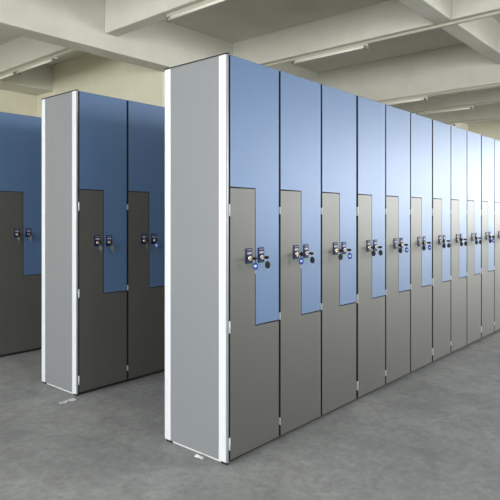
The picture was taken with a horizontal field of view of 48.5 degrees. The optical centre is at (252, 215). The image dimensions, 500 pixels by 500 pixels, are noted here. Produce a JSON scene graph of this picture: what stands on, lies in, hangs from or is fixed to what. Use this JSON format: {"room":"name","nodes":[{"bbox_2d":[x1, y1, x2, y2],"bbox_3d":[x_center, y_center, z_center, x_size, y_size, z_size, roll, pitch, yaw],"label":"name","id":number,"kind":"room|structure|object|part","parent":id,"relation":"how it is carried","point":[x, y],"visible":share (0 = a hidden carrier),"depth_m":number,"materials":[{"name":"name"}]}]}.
{"room":"locker room","nodes":[
{"label":"locker room","id":0,"kind":"room"},
{"bbox_2d":[0,89,36,116],"bbox_3d":[-3.650,-0.685,10.378,0.200,3.800,21.000,0,0,41],"label":"wall","id":1,"kind":"structure","parent":0,"point":[10,101],"depth_m":9.71,"materials":[{"name":"beige paint"}]},
{"bbox_2d":[37,54,164,117],"bbox_3d":[-2.485,-0.685,8.921,3.470,3.800,0.240,0,0,41],"label":"wall partition","id":2,"kind":"structure","parent":0,"point":[90,73],"depth_m":8.55,"materials":[{"name":"beige paint"}]},
{"bbox_2d":[0,330,499,499],"bbox_3d":[1.948,1.290,5.539,15.000,0.150,21.400,0,0,41],"label":"floor","id":3,"kind":"structure","parent":0,"point":[432,432],"depth_m":2.91,"materials":[{"name":"concrete"}]},
{"bbox_2d":[0,112,41,356],"bbox_3d":[-1.931,0.164,5.325,0.482,2.103,1.251,0,0,41],"label":"tall cabinet","id":4,"kind":"object","parent":3,"relation":"on","point":[20,135],"visible":0.3,"depth_m":4.86,"materials":[{"name":"paint"}]},
{"bbox_3d":[-2.054,0.157,4.833,0.004,0.082,0.053,0,0,41],"label":"lock plate","id":5,"kind":"part","parent":4,"relation":"part of","materials":[{"name":"blue"}]},
{"bbox_3d":[-2.024,-0.175,4.887,0.020,1.412,0.425,0,0,41],"label":"door","id":6,"kind":"part","parent":4,"relation":"part of","materials":[{"name":"blue paint"}]},
{"bbox_3d":[-2.024,0.496,4.887,0.020,1.395,0.425,0,0,41],"label":"door","id":7,"kind":"part","parent":4,"relation":"part of","materials":[{"name":"grey paint"}]},
{"bbox_3d":[-1.776,0.166,5.201,0.008,2.098,1.236,0,0,41],"label":"frame","id":8,"kind":"part","parent":4,"relation":"part of","materials":[{"name":"black"}]},
{"bbox_2d":[59,398,75,403],"bbox_3d":[-1.217,1.209,3.614,0.066,0.012,0.120,0,0,36],"label":"scrap","id":9,"kind":"object","parent":3,"relation":"on","point":[70,399],"visible":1,"depth_m":3.62,"materials":[{"name":"white"}]},
{"bbox_2d":[41,89,164,395],"bbox_3d":[-0.955,0.186,4.322,0.482,2.058,1.211,0,0,41],"label":"tall cabinet","id":10,"kind":"object","parent":3,"relation":"on","point":[103,157],"visible":0.64,"depth_m":3.92,"materials":[{"name":"paint"}]},
{"bbox_3d":[-1.353,0.182,3.878,0.369,2.042,0.009,0,0,41],"label":"panel","id":11,"kind":"part","parent":10,"relation":"part of","materials":[{"name":"paint"}]},
{"bbox_3d":[-1.074,0.180,3.835,0.004,0.082,0.048,0,0,41],"label":"lock plate","id":12,"kind":"part","parent":10,"relation":"part of","materials":[{"name":"blue"}]},
{"bbox_3d":[-1.048,-0.145,3.885,0.020,1.381,0.386,0,0,41],"label":"door","id":13,"kind":"part","parent":10,"relation":"part of","materials":[{"name":"blue paint"}]},
{"bbox_3d":[-1.048,0.511,3.885,0.020,1.364,0.386,0,0,41],"label":"door","id":14,"kind":"part","parent":10,"relation":"part of","materials":[{"name":"grey paint"}]},
{"bbox_3d":[-1.012,0.180,3.907,0.004,0.082,0.048,0,0,41],"label":"lock plate","id":15,"kind":"part","parent":10,"relation":"part of","materials":[{"name":"blue"}]},
{"bbox_3d":[-0.800,0.189,4.198,0.008,2.053,1.196,0,0,41],"label":"frame","id":16,"kind":"part","parent":10,"relation":"part of","materials":[{"name":"black"}]},
{"bbox_3d":[-0.813,0.180,4.138,0.004,0.082,0.048,0,0,41],"label":"lock plate","id":17,"kind":"part","parent":10,"relation":"part of","materials":[{"name":"blue"}]},
{"bbox_3d":[-0.786,-0.145,4.187,0.020,1.381,0.386,0,0,41],"label":"door","id":18,"kind":"part","parent":10,"relation":"part of","materials":[{"name":"blue paint"}]},
{"bbox_3d":[-0.786,0.511,4.187,0.020,1.364,0.386,0,0,41],"label":"door","id":19,"kind":"part","parent":10,"relation":"part of","materials":[{"name":"grey paint"}]},
{"bbox_3d":[-0.751,0.180,4.210,0.004,0.082,0.048,0,0,41],"label":"lock plate","id":20,"kind":"part","parent":10,"relation":"part of","materials":[{"name":"blue"}]},
{"bbox_2d":[164,52,355,464],"bbox_3d":[0.106,0.213,3.296,0.482,2.003,1.227,0,0,41],"label":"tall cabinet","id":21,"kind":"object","parent":3,"relation":"on","point":[260,160],"visible":0.98,"depth_m":2.92,"materials":[{"name":"paint"}]},
{"bbox_3d":[-0.296,0.209,2.846,0.369,1.987,0.009,0,0,41],"label":"panel","id":22,"kind":"part","parent":21,"relation":"part of","materials":[{"name":"paint"}]},
{"bbox_3d":[-0.019,0.208,2.803,0.004,0.082,0.048,0,0,41],"label":"lock plate","id":23,"kind":"part","parent":21,"relation":"part of","materials":[{"name":"blue"}]},
{"bbox_3d":[0.008,-0.109,2.852,0.020,1.344,0.384,0,0,41],"label":"door","id":24,"kind":"part","parent":21,"relation":"part of","materials":[{"name":"blue paint"}]},
{"bbox_3d":[0.008,0.529,2.852,0.020,1.327,0.384,0,0,41],"label":"door","id":25,"kind":"part","parent":21,"relation":"part of","materials":[{"name":"grey paint"}]},
{"bbox_2d":[251,257,257,273],"bbox_3d":[0.007,0.252,2.780,0.041,0.085,0.016,0,0,24],"label":"key","id":26,"kind":"object","parent":21,"relation":"attached to","point":[255,265],"visible":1,"depth_m":2.77,"materials":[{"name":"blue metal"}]},
{"bbox_3d":[0.043,0.208,2.874,0.004,0.082,0.048,0,0,41],"label":"lock plate","id":27,"kind":"part","parent":21,"relation":"part of","materials":[{"name":"blue"}]},
{"bbox_2d":[263,256,269,271],"bbox_3d":[0.069,0.251,2.852,0.042,0.085,0.016,0,0,21],"label":"key","id":28,"kind":"object","parent":21,"relation":"attached to","point":[267,263],"visible":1,"depth_m":2.85,"materials":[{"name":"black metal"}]},
{"bbox_3d":[0.261,0.216,3.172,0.008,1.998,1.212,0,0,41],"label":"frame","id":29,"kind":"part","parent":21,"relation":"part of","materials":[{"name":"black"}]},
{"bbox_3d":[0.242,0.208,3.105,0.004,0.082,0.048,0,0,41],"label":"lock plate","id":30,"kind":"part","parent":21,"relation":"part of","materials":[{"name":"blue"}]},
{"bbox_3d":[0.270,0.529,3.154,0.020,1.327,0.388,0,0,41],"label":"door","id":31,"kind":"part","parent":21,"relation":"part of","materials":[{"name":"grey paint"}]},
{"bbox_3d":[0.270,-0.109,3.154,0.020,1.344,0.388,0,0,41],"label":"door","id":32,"kind":"part","parent":21,"relation":"part of","materials":[{"name":"blue paint"}]},
{"bbox_2d":[298,252,303,267],"bbox_3d":[0.266,0.249,3.083,0.036,0.090,0.018,0,0,22],"label":"key","id":33,"kind":"object","parent":21,"relation":"attached to","point":[301,260],"visible":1,"depth_m":3.08,"materials":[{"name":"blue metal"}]},
{"bbox_3d":[0.305,0.208,3.177,0.004,0.082,0.048,0,0,41],"label":"lock plate","id":34,"kind":"part","parent":21,"relation":"part of","materials":[{"name":"blue"}]},
{"bbox_2d":[308,252,314,266],"bbox_3d":[0.331,0.251,3.155,0.042,0.085,0.017,0,0,20],"label":"key","id":35,"kind":"object","parent":21,"relation":"attached to","point":[312,260],"visible":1,"depth_m":3.15,"materials":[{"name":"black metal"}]},
{"bbox_3d":[0.508,0.208,3.412,0.004,0.082,0.049,0,0,41],"label":"lock plate","id":36,"kind":"part","parent":21,"relation":"part of","materials":[{"name":"blue"}]},
{"bbox_3d":[0.536,0.529,3.462,0.020,1.327,0.398,0,0,41],"label":"door","id":37,"kind":"part","parent":21,"relation":"part of","materials":[{"name":"grey paint"}]},
{"bbox_3d":[0.536,-0.109,3.462,0.020,1.344,0.398,0,0,41],"label":"door","id":38,"kind":"part","parent":21,"relation":"part of","materials":[{"name":"blue paint"}]},
{"bbox_2d":[337,249,342,262],"bbox_3d":[0.532,0.249,3.393,0.036,0.090,0.022,0,-1,41],"label":"key","id":39,"kind":"object","parent":21,"relation":"attached to","point":[340,256],"visible":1,"depth_m":3.39,"materials":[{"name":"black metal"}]},
{"bbox_3d":[0.572,0.208,3.486,0.004,0.082,0.049,0,0,41],"label":"lock plate","id":40,"kind":"part","parent":21,"relation":"part of","materials":[{"name":"blue"}]},
{"bbox_2d":[346,249,351,261],"bbox_3d":[0.599,0.252,3.465,0.041,0.085,0.016,0,0,24],"label":"key","id":41,"kind":"object","parent":21,"relation":"attached to","point":[349,254],"visible":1,"depth_m":3.46,"materials":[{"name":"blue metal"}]},
{"bbox_2d":[354,96,431,400],"bbox_3d":[0.902,0.214,4.215,0.480,2.001,1.196,0,0,41],"label":"tall cabinet","id":42,"kind":"object","parent":3,"relation":"on","point":[394,145],"visible":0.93,"depth_m":3.97,"materials":[{"name":"paint"}]},
{"bbox_3d":[0.802,-0.109,3.771,0.020,1.344,0.375,0,0,41],"label":"door","id":43,"kind":"part","parent":42,"relation":"part of","materials":[{"name":"blue paint"}]},
{"bbox_3d":[0.802,0.529,3.771,0.020,1.327,0.375,0,0,41],"label":"door","id":44,"kind":"part","parent":42,"relation":"part of","materials":[{"name":"grey paint"}]},
{"bbox_2d":[370,246,375,258],"bbox_3d":[0.802,0.249,3.704,0.024,0.090,0.035,0,0,-40],"label":"key","id":45,"kind":"object","parent":42,"relation":"attached to","point":[373,253],"visible":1,"depth_m":3.70,"materials":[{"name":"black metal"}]},
{"bbox_2d":[377,246,382,258],"bbox_3d":[0.861,0.252,3.767,0.041,0.085,0.017,0,0,26],"label":"key","id":46,"kind":"object","parent":42,"relation":"attached to","point":[380,252],"visible":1,"depth_m":3.76,"materials":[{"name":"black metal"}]},
{"bbox_3d":[1.051,0.216,4.086,0.008,1.998,1.196,0,0,41],"label":"frame","id":47,"kind":"part","parent":42,"relation":"part of","materials":[{"name":"black"}]},
{"bbox_3d":[1.060,0.529,4.069,0.020,1.327,0.386,0,0,41],"label":"door","id":48,"kind":"part","parent":42,"relation":"part of","materials":[{"name":"grey paint"}]},
{"bbox_3d":[1.060,-0.109,4.069,0.020,1.344,0.386,0,0,41],"label":"door","id":49,"kind":"part","parent":42,"relation":"part of","materials":[{"name":"blue paint"}]},
{"bbox_2d":[397,244,401,255],"bbox_3d":[1.059,0.249,4.002,0.036,0.090,0.021,0,0,36],"label":"key","id":50,"kind":"object","parent":42,"relation":"attached to","point":[399,245],"visible":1,"depth_m":4.00,"materials":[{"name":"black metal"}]},
{"bbox_3d":[1.323,-0.109,4.373,0.020,1.344,0.390,0,0,41],"label":"door","id":51,"kind":"part","parent":42,"relation":"part of","materials":[{"name":"blue paint"}]},
{"bbox_3d":[1.323,0.529,4.373,0.020,1.327,0.390,0,0,41],"label":"door","id":52,"kind":"part","parent":42,"relation":"part of","materials":[{"name":"grey paint"}]},
{"bbox_2d":[430,120,480,362],"bbox_3d":[1.675,0.214,5.109,0.480,2.001,1.160,0,0,41],"label":"tall cabinet","id":53,"kind":"object","parent":3,"relation":"on","point":[456,152],"visible":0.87,"depth_m":4.88,"materials":[{"name":"paint"}]},
{"bbox_3d":[1.586,-0.109,4.678,0.020,1.344,0.374,0,0,41],"label":"door","id":54,"kind":"part","parent":53,"relation":"part of","materials":[{"name":"blue paint"}]},
{"bbox_3d":[1.586,0.529,4.678,0.020,1.327,0.374,0,0,41],"label":"door","id":55,"kind":"part","parent":53,"relation":"part of","materials":[{"name":"grey paint"}]},
{"bbox_3d":[1.824,0.216,4.980,0.008,1.998,1.160,0,0,41],"label":"frame","id":56,"kind":"part","parent":53,"relation":"part of","materials":[{"name":"black"}]},
{"bbox_3d":[1.839,0.529,4.970,0.020,1.327,0.372,0,0,41],"label":"door","id":57,"kind":"part","parent":53,"relation":"part of","materials":[{"name":"grey paint"}]},
{"bbox_3d":[1.839,-0.109,4.970,0.020,1.344,0.372,0,0,41],"label":"door","id":58,"kind":"part","parent":53,"relation":"part of","materials":[{"name":"blue paint"}]},
{"bbox_3d":[2.091,0.529,5.261,0.020,1.327,0.371,0,0,41],"label":"door","id":59,"kind":"part","parent":53,"relation":"part of","materials":[{"name":"grey paint"}]},
{"bbox_3d":[2.091,-0.109,5.261,0.020,1.344,0.371,0,0,41],"label":"door","id":60,"kind":"part","parent":53,"relation":"part of","materials":[{"name":"blue paint"}]},
{"bbox_2d":[479,135,499,338],"bbox_3d":[2.441,0.214,5.996,0.480,2.001,1.176,0,0,41],"label":"tall cabinet","id":61,"kind":"object","parent":3,"relation":"on","point":[490,148],"visible":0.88,"depth_m":5.61,"materials":[{"name":"paint"}]},
{"bbox_3d":[2.348,-0.109,5.559,0.020,1.344,0.375,0,0,41],"label":"door","id":62,"kind":"part","parent":61,"relation":"part of","materials":[{"name":"blue paint"}]},
{"bbox_3d":[2.348,0.529,5.559,0.020,1.327,0.375,0,0,41],"label":"door","id":63,"kind":"part","parent":61,"relation":"part of","materials":[{"name":"grey paint"}]},
{"bbox_3d":[2.604,-0.109,5.855,0.020,1.344,0.380,0,0,41],"label":"door","id":64,"kind":"part","parent":61,"relation":"part of","materials":[{"name":"blue paint"}]},
{"bbox_3d":[2.604,0.529,5.855,0.020,1.327,0.380,0,0,41],"label":"door","id":65,"kind":"part","parent":61,"relation":"part of","materials":[{"name":"grey paint"}]},
{"bbox_2d":[0,0,499,123],"bbox_3d":[1.948,-2.685,5.539,15.000,0.200,21.400,0,0,41],"label":"ceiling","id":66,"kind":"structure","parent":0,"point":[231,21],"depth_m":7.60,"materials":[{"name":"paint"}]},
{"bbox_2d":[0,64,52,95],"bbox_3d":[-3.367,-2.375,10.133,0.550,0.460,21.000,0,0,41],"label":"ceiling beam","id":67,"kind":"structure","parent":66,"relation":"attached to","point":[38,80],"depth_m":9.39,"materials":[{"name":"paint"}]},
{"bbox_2d":[0,36,77,74],"bbox_3d":[-3.035,-2.393,7.864,2.920,0.425,0.180,0,0,41],"label":"ceiling beam","id":68,"kind":"structure","parent":66,"relation":"attached to","point":[21,51],"depth_m":7.97,"materials":[{"name":"paint"}]},
{"bbox_2d":[0,49,76,76],"bbox_3d":[-3.028,-2.165,7.857,2.840,0.030,0.040,0,0,41],"label":"conduit","id":69,"kind":"object","parent":68,"relation":"attached to","point":[70,50],"visible":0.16,"depth_m":7.75,"materials":[{"name":"beige metal"}]},
{"bbox_2d":[0,71,17,78],"bbox_3d":[-3.810,-2.117,8.497,0.812,0.066,0.087,0,0,41],"label":"strip light","id":70,"kind":"object","parent":69,"relation":"attached to","point":[12,73],"visible":0.77,"depth_m":8.37,"materials":[{"name":"beige plastic"}]},
{"bbox_2d":[15,57,57,74],"bbox_3d":[-3.080,-2.117,7.866,1.082,0.066,0.087,0,0,41],"label":"strip light","id":71,"kind":"object","parent":69,"relation":"attached to","point":[55,59],"visible":1,"depth_m":7.81,"materials":[{"name":"beige plastic"}]},
{"bbox_2d":[105,0,204,36],"bbox_3d":[-0.539,-2.393,5.705,3.120,0.425,0.180,0,0,41],"label":"ceiling beam","id":72,"kind":"structure","parent":66,"relation":"attached to","point":[122,17],"depth_m":6.30,"materials":[{"name":"paint"}]},
{"bbox_2d":[167,0,213,17],"bbox_3d":[-0.168,-2.165,5.385,2.000,0.030,0.040,0,0,41],"label":"conduit","id":73,"kind":"object","parent":72,"relation":"attached to","point":[205,1],"visible":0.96,"depth_m":5.79,"materials":[{"name":"beige metal"}]},
{"bbox_2d":[166,0,226,22],"bbox_3d":[-0.466,-2.117,5.606,1.172,0.066,0.087,0,0,41],"label":"strip light","id":74,"kind":"object","parent":73,"relation":"attached to","point":[214,2],"visible":1,"depth_m":5.71,"materials":[{"name":"beige plastic"}]},
{"bbox_2d":[0,0,467,130],"bbox_3d":[-0.844,-2.295,7.952,0.280,0.620,21.000,0,0,41],"label":"ceiling beam","id":75,"kind":"structure","parent":66,"relation":"attached to","point":[79,25],"depth_m":6.66,"materials":[{"name":"paint"}]},
{"bbox_2d":[233,0,435,64],"bbox_3d":[0.933,-2.393,7.407,3.120,0.425,0.180,0,0,41],"label":"ceiling beam","id":76,"kind":"structure","parent":66,"relation":"attached to","point":[391,17],"depth_m":7.19,"materials":[{"name":"paint"}]},
{"bbox_2d":[318,43,499,101],"bbox_3d":[5.377,-2.260,6.646,10.840,0.690,0.280,0,0,41],"label":"ceiling beam","id":77,"kind":"structure","parent":66,"relation":"attached to","point":[460,66],"depth_m":8.83,"materials":[{"name":"paint"}]},
{"bbox_2d":[378,83,499,102],"bbox_3d":[3.834,-1.900,7.873,6.800,0.030,0.040,0,0,41],"label":"conduit","id":78,"kind":"object","parent":77,"relation":"attached to","point":[493,85],"visible":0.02,"depth_m":8.59,"materials":[{"name":"beige metal"}]},
{"bbox_2d":[383,96,427,104],"bbox_3d":[2.326,-1.852,9.141,1.132,0.066,0.087,0,0,41],"label":"strip light","id":79,"kind":"object","parent":78,"relation":"attached to","point":[425,97],"visible":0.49,"depth_m":8.99,"materials":[{"name":"beige plastic"}]},
{"bbox_2d":[389,87,499,111],"bbox_3d":[3.725,-2.330,10.638,3.120,0.550,0.200,0,0,41],"label":"ceiling beam","id":80,"kind":"structure","parent":66,"relation":"attached to","point":[490,94],"depth_m":10.46,"materials":[{"name":"paint"}]},
{"bbox_2d":[398,0,499,63],"bbox_3d":[-0.774,-2.393,2.888,0.210,0.425,13.430,0,0,41],"label":"ceiling beam","id":81,"kind":"structure","parent":66,"relation":"attached to","point":[482,35],"depth_m":6.71,"materials":[{"name":"paint"}]},
{"bbox_2d":[417,102,499,122],"bbox_3d":[5.151,-2.370,12.287,3.120,0.470,0.200,0,0,41],"label":"ceiling beam","id":82,"kind":"structure","parent":66,"relation":"attached to","point":[491,110],"depth_m":12.42,"materials":[{"name":"paint"}]},
{"bbox_2d":[452,0,499,20],"bbox_3d":[3.622,-2.393,5.082,3.570,0.425,0.180,0,0,41],"label":"ceiling beam","id":83,"kind":"structure","parent":66,"relation":"attached to","point":[461,9],"depth_m":6.04,"materials":[{"name":"paint"}]},
{"bbox_2d":[264,11,499,66],"bbox_3d":[2.362,-2.165,6.171,6.800,0.030,0.040,0,0,41],"label":"conduit","id":84,"kind":"object","parent":83,"relation":"attached to","point":[496,12],"visible":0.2,"depth_m":6.67,"materials":[{"name":"beige metal"}]},
{"bbox_2d":[292,44,368,64],"bbox_3d":[0.998,-2.117,7.315,1.152,0.066,0.087,0,0,41],"label":"strip light","id":85,"kind":"object","parent":84,"relation":"attached to","point":[365,46],"visible":1,"depth_m":7.27,"materials":[{"name":"beige plastic"}]},
{"bbox_3d":[6.415,-2.330,8.313,3.570,0.550,0.200,0,0,41],"label":"ceiling beam","id":86,"kind":"structure","parent":66,"relation":"attached to","visible":0},
{"bbox_2d":[410,100,499,112],"bbox_3d":[5.116,-2.040,9.356,6.800,0.030,0.040,0,0,41],"label":"conduit","id":87,"kind":"object","parent":86,"relation":"attached to","point":[499,100],"visible":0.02,"depth_m":10.40,"materials":[{"name":"beige metal"}]},
{"bbox_2d":[417,106,473,114],"bbox_3d":[3.649,-1.992,10.588,1.102,0.066,0.087,0,0,41],"label":"strip light","id":88,"kind":"object","parent":87,"relation":"attached to","point":[466,107],"visible":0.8,"depth_m":10.57,"materials":[{"name":"beige plastic"}]},
{"bbox_3d":[7.840,-2.370,9.962,3.570,0.470,0.200,0,0,41],"label":"ceiling beam","id":89,"kind":"structure","parent":66,"relation":"attached to","visible":0},
{"bbox_2d":[445,117,499,123],"bbox_3d":[6.548,-2.120,11.013,6.800,0.030,0.040,0,0,41],"label":"conduit","id":90,"kind":"object","parent":89,"relation":"attached to","point":[492,117],"visible":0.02,"depth_m":12.38,"materials":[{"name":"beige"}]},
{"bbox_2d":[468,121,499,140],"bbox_3d":[8.880,-0.685,13.557,15.000,3.800,0.200,0,0,41],"label":"wall","id":91,"kind":"structure","parent":0,"point":[488,129],"depth_m":15.45,"materials":[{"name":"beige paint"}]}
]}

